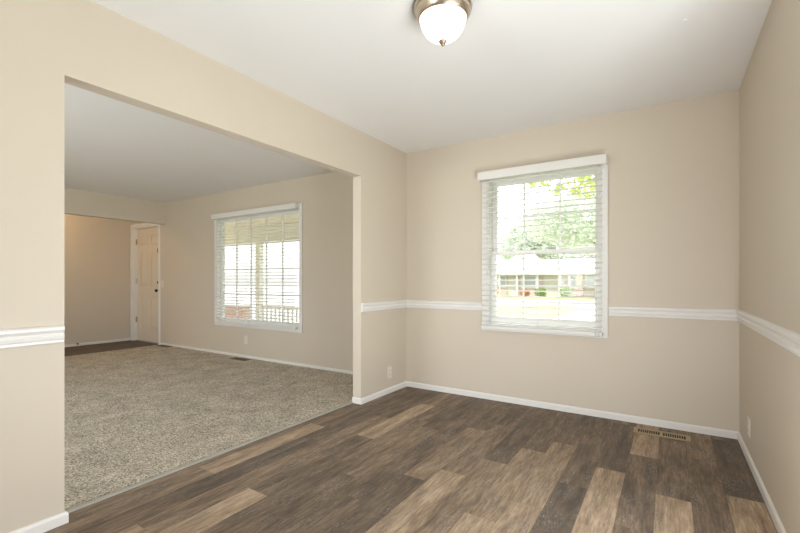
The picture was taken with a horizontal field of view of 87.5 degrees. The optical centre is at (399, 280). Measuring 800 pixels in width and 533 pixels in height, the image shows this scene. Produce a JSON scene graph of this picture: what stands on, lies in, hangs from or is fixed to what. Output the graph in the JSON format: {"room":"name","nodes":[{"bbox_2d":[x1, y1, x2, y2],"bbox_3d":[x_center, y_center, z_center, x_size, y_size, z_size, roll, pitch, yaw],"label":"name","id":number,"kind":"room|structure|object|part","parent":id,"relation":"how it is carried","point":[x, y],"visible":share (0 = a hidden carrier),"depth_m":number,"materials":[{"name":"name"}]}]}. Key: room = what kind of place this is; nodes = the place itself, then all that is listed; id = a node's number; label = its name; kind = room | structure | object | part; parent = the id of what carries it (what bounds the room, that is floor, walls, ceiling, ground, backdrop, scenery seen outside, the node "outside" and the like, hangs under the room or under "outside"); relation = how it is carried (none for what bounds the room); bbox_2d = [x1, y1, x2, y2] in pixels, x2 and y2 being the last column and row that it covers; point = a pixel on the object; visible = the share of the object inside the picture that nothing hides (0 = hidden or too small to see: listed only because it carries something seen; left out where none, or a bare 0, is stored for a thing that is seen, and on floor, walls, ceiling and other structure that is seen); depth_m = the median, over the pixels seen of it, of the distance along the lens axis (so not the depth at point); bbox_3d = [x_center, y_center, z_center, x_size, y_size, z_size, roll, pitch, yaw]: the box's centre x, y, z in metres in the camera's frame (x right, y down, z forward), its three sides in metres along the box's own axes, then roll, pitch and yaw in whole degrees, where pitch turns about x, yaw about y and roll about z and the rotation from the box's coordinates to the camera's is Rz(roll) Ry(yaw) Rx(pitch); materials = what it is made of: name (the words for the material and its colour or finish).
{"room":"empty dining room","nodes":[
{"label":"empty dining room","id":0,"kind":"room"},
{"bbox_2d":[64,214,130,344],"bbox_3d":[-6.358,-0.116,5.787,0.120,2.440,4.800,0,0,33],"label":"wall","id":1,"kind":"structure","parent":0,"point":[96,250],"depth_m":7.31,"materials":[{"name":"beige paint"}]},
{"bbox_2d":[64,338,129,346],"bbox_3d":[-6.302,1.083,5.751,0.012,0.043,4.800,0,0,33],"label":"baseboard","id":2,"kind":"structure","parent":1,"relation":"attached to","point":[124,339],"depth_m":7.31,"materials":[{"name":"white paint"}]},
{"bbox_2d":[64,340,157,356],"bbox_3d":[-5.812,1.104,5.507,1.099,0.001,4.919,0,0,33],"label":"floor","id":3,"kind":"structure","parent":0,"point":[94,348],"depth_m":6.91,"materials":[{"name":"wood"}]},
{"bbox_2d":[64,188,164,224],"bbox_3d":[-5.344,-1.142,5.135,0.110,0.358,4.800,0,0,33],"label":"wall header","id":4,"kind":"structure","parent":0,"point":[76,202],"depth_m":6.45,"materials":[{"name":"beige paint"}]},
{"bbox_2d":[0,0,405,532],"bbox_3d":[-1.730,-0.116,1.680,0.092,2.440,6.500,0,0,33],"label":"wall","id":5,"kind":"structure","parent":0,"point":[45,45],"depth_m":1.93,"materials":[{"name":"beige paint"}]},
{"bbox_2d":[0,325,64,348],"bbox_3d":[-2.482,0.240,0.405,0.022,0.080,3.542,0,0,33],"label":"chair rail","id":6,"kind":"object","parent":5,"relation":"attached to","point":[41,335],"visible":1,"depth_m":1.79,"materials":[{"name":"white paint"}]},
{"bbox_2d":[10,381,406,532],"bbox_3d":[-1.724,1.078,1.677,0.104,0.052,6.500,0,0,33],"label":"baseboard","id":7,"kind":"structure","parent":5,"relation":"attached to","point":[52,522],"depth_m":1.88,"materials":[{"name":"white paint"}]},
{"bbox_2d":[361,300,406,311],"bbox_3d":[-0.131,0.240,4.061,0.022,0.080,0.766,0,0,33],"label":"chair rail","id":8,"kind":"object","parent":5,"relation":"attached to","point":[371,306],"visible":1,"depth_m":4.01,"materials":[{"name":"white paint"}]},
{"bbox_2d":[387,366,391,378],"bbox_3d":[-0.102,0.904,4.118,0.008,0.116,0.072,0,0,33],"label":"electrical outlet","id":9,"kind":"object","parent":5,"relation":"attached to","point":[389,369],"visible":1,"depth_m":4.11,"materials":[{"name":"beige plastic"}]},
{"bbox_2d":[131,172,352,370],"bbox_3d":[-2.462,-0.156,6.206,6.220,2.560,0.120,0,0,33],"label":"wall","id":10,"kind":"structure","parent":0,"point":[187,233],"depth_m":5.63,"materials":[{"name":"beige paint"}]},
{"bbox_2d":[130,223,159,344],"bbox_3d":[-4.529,0.039,7.525,1.025,2.139,0.138,0,0,33],"label":"door","id":11,"kind":"structure","parent":10,"relation":"in","point":[144,237],"depth_m":7.61,"materials":[{"name":"white paint"}]},
{"bbox_3d":[-4.660,-0.731,7.640,0.225,0.146,0.023,0,0,33],"label":"panel","id":12,"kind":"part","parent":11,"relation":"part of","materials":[{"name":"beige paint"}]},
{"bbox_3d":[-4.660,-0.206,7.640,0.225,0.576,0.023,0,0,33],"label":"panel","id":13,"kind":"part","parent":11,"relation":"part of","materials":[{"name":"beige paint"}]},
{"bbox_3d":[-4.660,0.574,7.640,0.225,0.536,0.023,0,0,33],"label":"panel","id":14,"kind":"part","parent":11,"relation":"part of","materials":[{"name":"beige paint"}]},
{"bbox_3d":[-4.349,-0.731,7.440,0.225,0.146,0.023,0,0,33],"label":"panel","id":15,"kind":"part","parent":11,"relation":"part of","materials":[{"name":"beige paint"}]},
{"bbox_3d":[-4.349,-0.206,7.440,0.225,0.576,0.023,0,0,33],"label":"panel","id":16,"kind":"part","parent":11,"relation":"part of","materials":[{"name":"beige paint"}]},
{"bbox_3d":[-4.349,0.574,7.440,0.225,0.536,0.023,0,0,33],"label":"panel","id":17,"kind":"part","parent":11,"relation":"part of","materials":[{"name":"beige paint"}]},
{"bbox_2d":[244,336,247,343],"bbox_3d":[-2.199,0.842,5.960,0.072,0.116,0.008,0,0,33],"label":"electrical outlet","id":18,"kind":"object","parent":10,"relation":"attached to","point":[245,337],"visible":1,"depth_m":5.95,"materials":[{"name":"beige plastic"}]},
{"bbox_2d":[160,342,352,373],"bbox_3d":[-3.331,1.083,3.840,4.938,0.043,4.800,0,0,33],"label":"baseboard","id":19,"kind":"structure","parent":10,"relation":"attached to","point":[161,343],"depth_m":5.72,"materials":[{"name":"white paint"}]},
{"bbox_2d":[214,203,302,332],"bbox_3d":[-1.998,-0.163,5.898,1.863,1.661,0.140,0,0,33],"label":"window","id":20,"kind":"structure","parent":10,"relation":"in","point":[219,276],"depth_m":5.99,"materials":[{"name":"white paint"}]},
{"bbox_2d":[211,203,298,328],"bbox_3d":[-2.064,-0.174,5.811,1.787,1.632,0.078,0,0,33],"label":"window blind","id":21,"kind":"object","parent":20,"relation":"attached to","point":[291,205],"visible":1,"depth_m":5.73,"materials":[{"name":"white plastic"}]},
{"bbox_3d":[-2.142,-0.163,5.835,0.002,1.535,0.003,0,0,-42],"label":"pull cord","id":22,"kind":"part","parent":21,"relation":"part of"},
{"bbox_3d":[-2.042,0.603,5.809,1.713,0.030,0.054,0,0,33],"label":"rail","id":23,"kind":"part","parent":21,"relation":"part of","materials":[{"name":"white plastic"}]},
{"bbox_2d":[44,386,777,532],"bbox_3d":[-0.574,1.104,0.937,2.805,0.001,6.499,0,0,33],"label":"floor","id":24,"kind":"structure","parent":0,"point":[672,506],"depth_m":2.30,"materials":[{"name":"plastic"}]},
{"bbox_2d":[633,427,690,441],"bbox_3d":[1.876,1.101,3.002,0.347,0.005,0.125,0,0,33],"label":"floor vent","id":25,"kind":"object","parent":24,"relation":"in","point":[681,437],"visible":1,"depth_m":3.00,"materials":[{"name":"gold metal"}]},
{"bbox_2d":[64,0,771,202],"bbox_3d":[-3.108,-1.378,2.537,9.101,0.115,6.750,0,0,33],"label":"ceiling","id":26,"kind":"structure","parent":0,"point":[369,66],"depth_m":2.67,"materials":[{"name":"white paint"}]},
{"bbox_2d":[414,0,471,46],"bbox_3d":[0.208,-1.235,2.025,0.282,0.201,0.282,0,0,33],"label":"ceiling light","id":27,"kind":"object","parent":26,"relation":"attached to","point":[442,22],"visible":1,"depth_m":1.96,"materials":[{"name":"white glass"}]},
{"bbox_3d":[0.208,-1.217,2.025,0.221,0.110,0.221,0,0,33],"label":"lamp shade","id":28,"kind":"part","parent":27,"relation":"part of","materials":[{"name":"white glass"}]},
{"bbox_2d":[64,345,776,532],"bbox_3d":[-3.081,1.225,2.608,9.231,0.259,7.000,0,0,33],"label":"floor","id":29,"kind":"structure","parent":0,"point":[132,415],"depth_m":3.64,"materials":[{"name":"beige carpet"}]},
{"bbox_2d":[65,401,352,512],"bbox_3d":[-1.022,1.099,2.877,0.040,0.010,2.182,0,0,33],"label":"transition strip","id":30,"kind":"object","parent":29,"relation":"on","point":[153,478],"visible":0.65,"depth_m":2.48,"materials":[{"name":"grey metal"}]},
{"bbox_2d":[230,357,250,360],"bbox_3d":[-2.227,1.092,5.832,0.320,0.005,0.115,0,0,33],"label":"floor vent","id":31,"kind":"object","parent":29,"relation":"in","point":[235,358],"visible":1,"depth_m":5.80,"materials":[{"name":"brown metal"}]},
{"bbox_2d":[406,89,738,431],"bbox_3d":[1.320,-0.156,3.702,2.851,2.560,0.200,0,0,33],"label":"wall","id":32,"kind":"structure","parent":0,"point":[673,167],"depth_m":3.31,"materials":[{"name":"beige paint"}]},
{"bbox_2d":[407,381,737,438],"bbox_3d":[1.212,1.078,3.645,2.731,0.052,0.012,0,0,33],"label":"baseboard","id":33,"kind":"structure","parent":32,"relation":"attached to","point":[584,411],"depth_m":3.42,"materials":[{"name":"white paint"}]},
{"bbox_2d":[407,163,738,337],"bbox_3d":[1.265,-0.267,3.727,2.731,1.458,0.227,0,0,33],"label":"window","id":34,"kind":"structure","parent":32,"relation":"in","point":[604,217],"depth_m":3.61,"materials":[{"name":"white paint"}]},
{"bbox_2d":[477,154,607,335],"bbox_3d":[1.185,-0.279,3.603,1.079,1.443,0.078,0,0,33],"label":"window blind","id":35,"kind":"object","parent":34,"relation":"attached to","point":[599,159],"visible":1,"depth_m":3.56,"materials":[{"name":"white plastic"}]},
{"bbox_3d":[1.190,-0.256,3.611,0.002,1.364,0.058,0,0,33],"label":"ladder cord","id":36,"kind":"part","parent":35,"relation":"part of","materials":[{"name":"white fabric"}]},
{"bbox_3d":[1.190,0.427,3.611,1.014,0.030,0.054,0,0,33],"label":"rail","id":37,"kind":"part","parent":35,"relation":"part of","materials":[{"name":"white plastic"}]},
{"bbox_3d":[1.266,0.062,3.707,0.943,0.675,0.034,0,0,33],"label":"sash","id":38,"kind":"part","parent":34,"relation":"part of","materials":[{"name":"glass"}]},
{"bbox_3d":[1.286,-0.588,3.738,0.943,0.695,0.034,0,0,33],"label":"sash","id":39,"kind":"part","parent":34,"relation":"part of","materials":[{"name":"white plastic"}]},
{"bbox_2d":[739,0,799,532],"bbox_3d":[0.629,-0.116,0.074,0.150,2.440,6.650,0,0,33],"label":"wall","id":40,"kind":"structure","parent":0,"point":[769,91],"depth_m":1.98,"materials":[{"name":"beige paint"}]},
{"bbox_2d":[748,416,750,437],"bbox_3d":[2.123,0.888,2.544,0.008,0.116,0.072,0,0,33],"label":"electrical outlet","id":41,"kind":"object","parent":40,"relation":"attached to","point":[749,419],"visible":1,"depth_m":2.52,"materials":[{"name":"beige plastic"}]},
{"bbox_2d":[738,432,786,532],"bbox_3d":[1.886,1.078,2.179,0.012,0.052,1.750,0,0,33],"label":"baseboard","id":42,"kind":"structure","parent":40,"relation":"attached to","point":[773,513],"depth_m":2.13,"materials":[{"name":"white paint"}]},
{"bbox_2d":[736,309,799,356],"bbox_3d":[1.882,0.240,2.181,0.022,0.080,1.750,0,0,33],"label":"chair rail","id":43,"kind":"object","parent":40,"relation":"attached to","point":[788,339],"visible":1,"depth_m":1.90,"materials":[{"name":"white paint"}]},
{"bbox_3d":[-4.461,1.304,8.995,11.400,0.280,2.250,0,0,33],"label":"floor","id":44,"kind":"structure","parent":0,"visible":0},
{"bbox_2d":[225,304,249,318],"bbox_3d":[-4.685,0.862,10.263,2.890,0.605,0.240,0,0,33],"label":"wall","id":45,"kind":"structure","parent":44,"relation":"on","point":[243,306],"depth_m":9.55,"materials":[{"name":"red brick"}]},
{"bbox_2d":[255,242,263,319],"bbox_3d":[-3.108,0.162,9.249,0.170,2.005,0.170,0,0,33],"label":"porch post","id":46,"kind":"object","parent":44,"relation":"on","point":[258,264],"visible":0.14,"depth_m":9.20,"materials":[{"name":"white wood"}]},
{"bbox_2d":[261,305,298,322],"bbox_3d":[-1.178,0.814,8.008,4.410,0.540,0.050,0,0,33],"label":"porch railing","id":47,"kind":"object","parent":44,"relation":"on","point":[262,306],"visible":0.04,"depth_m":8.88,"materials":[{"name":"beige paint"}]},
{"bbox_3d":[-1.178,0.564,8.008,4.410,0.040,0.050,0,0,33],"label":"rail","id":48,"kind":"part","parent":47,"relation":"part of","materials":[{"name":"beige paint"}]},
{"label":"outside","id":49,"kind":"structure","parent":0,"visible":0},
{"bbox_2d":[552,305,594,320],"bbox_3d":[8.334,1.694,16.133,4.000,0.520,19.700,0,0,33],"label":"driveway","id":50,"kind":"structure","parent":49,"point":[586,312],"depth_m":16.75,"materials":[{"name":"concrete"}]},
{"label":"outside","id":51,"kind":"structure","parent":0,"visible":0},
{"bbox_2d":[497,296,594,318],"bbox_3d":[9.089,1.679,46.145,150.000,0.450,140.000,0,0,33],"label":"lawn","id":52,"kind":"structure","parent":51,"point":[562,311],"depth_m":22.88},
{"bbox_2d":[519,288,529,295],"bbox_3d":[12.561,1.353,42.109,1.104,1.154,0.950,0,0,33],"label":"bush","id":53,"kind":"object","parent":52,"relation":"on","point":[521,293],"visible":0.62,"depth_m":41.96,"materials":[{"name":"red plant"}]},
{"bbox_2d":[534,287,546,295],"bbox_3d":[13.860,1.279,41.174,1.278,1.302,1.110,0,0,33],"label":"bush","id":54,"kind":"object","parent":52,"relation":"on","point":[540,288],"visible":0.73,"depth_m":41.01,"materials":[{"name":"green plant"}]},
{"bbox_2d":[497,255,594,296],"bbox_3d":[15.389,-0.486,47.622,21.000,5.020,10.700,0,0,33],"label":"neighbor house","id":55,"kind":"structure","parent":52,"relation":"on","point":[511,261],"depth_m":43.21,"materials":[{"name":"paint"}]},
{"bbox_3d":[11.293,0.129,45.875,0.640,1.090,0.030,0,0,33],"label":"pane","id":56,"kind":"part","parent":55,"relation":"part of","materials":[{"name":"clear glass"}]},
{"bbox_3d":[12.263,0.439,45.257,1.100,2.370,0.060,0,0,33],"label":"siding panel","id":57,"kind":"part","parent":55,"relation":"part of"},
{"bbox_3d":[13.648,0.129,44.360,1.440,1.090,0.030,0,0,33],"label":"pane","id":58,"kind":"part","parent":55,"relation":"part of","materials":[{"name":"clear glass"}]},
{"bbox_3d":[15.838,0.439,42.958,2.000,2.370,0.060,0,0,33],"label":"siding panel","id":59,"kind":"part","parent":55,"relation":"part of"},
{"bbox_3d":[17.349,0.129,41.980,0.640,1.090,0.030,0,0,33],"label":"pane","id":60,"kind":"part","parent":55,"relation":"part of","materials":[{"name":"clear glass"}]},
{"bbox_3d":[18.863,0.129,41.006,1.040,1.090,0.030,0,0,33],"label":"pane","id":61,"kind":"part","parent":55,"relation":"part of","materials":[{"name":"clear glass"}]},
{"bbox_2d":[498,212,594,260],"bbox_3d":[20.920,-3.609,53.344,18.570,11.141,8.053,0,0,33],"label":"shade tree","id":62,"kind":"object","parent":52,"relation":"on","point":[514,229],"visible":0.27,"depth_m":54.33,"materials":[{"name":"green plant"}]},
{"bbox_2d":[516,175,595,200],"bbox_3d":[6.851,-2.527,11.296,8.845,8.372,4.883,0,0,33],"label":"shade tree","id":63,"kind":"object","parent":52,"relation":"on","point":[582,184],"visible":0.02,"depth_m":12.04,"materials":[{"name":"green plant"}]},
{"bbox_2d":[520,189,595,254],"bbox_3d":[15.026,-2.899,34.577,10.148,9.517,6.241,0,0,33],"label":"shade tree","id":64,"kind":"object","parent":52,"relation":"on","point":[574,202],"visible":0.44,"depth_m":34.26,"materials":[{"name":"green plant"}]},
{"bbox_2d":[560,287,572,296],"bbox_3d":[15.773,1.190,39.935,1.496,1.479,1.261,0,0,33],"label":"bush","id":65,"kind":"object","parent":52,"relation":"on","point":[564,294],"visible":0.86,"depth_m":39.74,"materials":[{"name":"green plant"}]},
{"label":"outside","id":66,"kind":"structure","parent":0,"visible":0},
{"bbox_2d":[225,295,298,322],"bbox_3d":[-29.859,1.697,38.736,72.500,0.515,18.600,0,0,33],"label":"railing","id":67,"kind":"object","parent":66,"point":[226,296],"depth_m":27.60,"materials":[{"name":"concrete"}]},
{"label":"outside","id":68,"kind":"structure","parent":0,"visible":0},
{"bbox_2d":[225,287,298,296],"bbox_3d":[-21.172,1.804,73.040,70.000,0.500,47.500,0,0,33],"label":"street","id":69,"kind":"structure","parent":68,"point":[227,289],"depth_m":66.31,"materials":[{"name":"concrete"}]},
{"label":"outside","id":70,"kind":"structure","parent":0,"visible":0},
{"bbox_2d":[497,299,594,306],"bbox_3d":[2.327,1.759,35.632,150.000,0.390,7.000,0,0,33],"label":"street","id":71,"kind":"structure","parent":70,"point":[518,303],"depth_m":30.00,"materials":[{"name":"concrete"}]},
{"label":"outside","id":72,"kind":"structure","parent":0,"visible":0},
{"bbox_2d":[225,214,298,245],"bbox_3d":[-4.442,-1.048,9.025,11.400,0.415,2.320,0,0,33],"label":"porch roof","id":73,"kind":"structure","parent":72,"point":[227,238],"depth_m":8.89,"materials":[{"name":"beige paint"}]}
]}

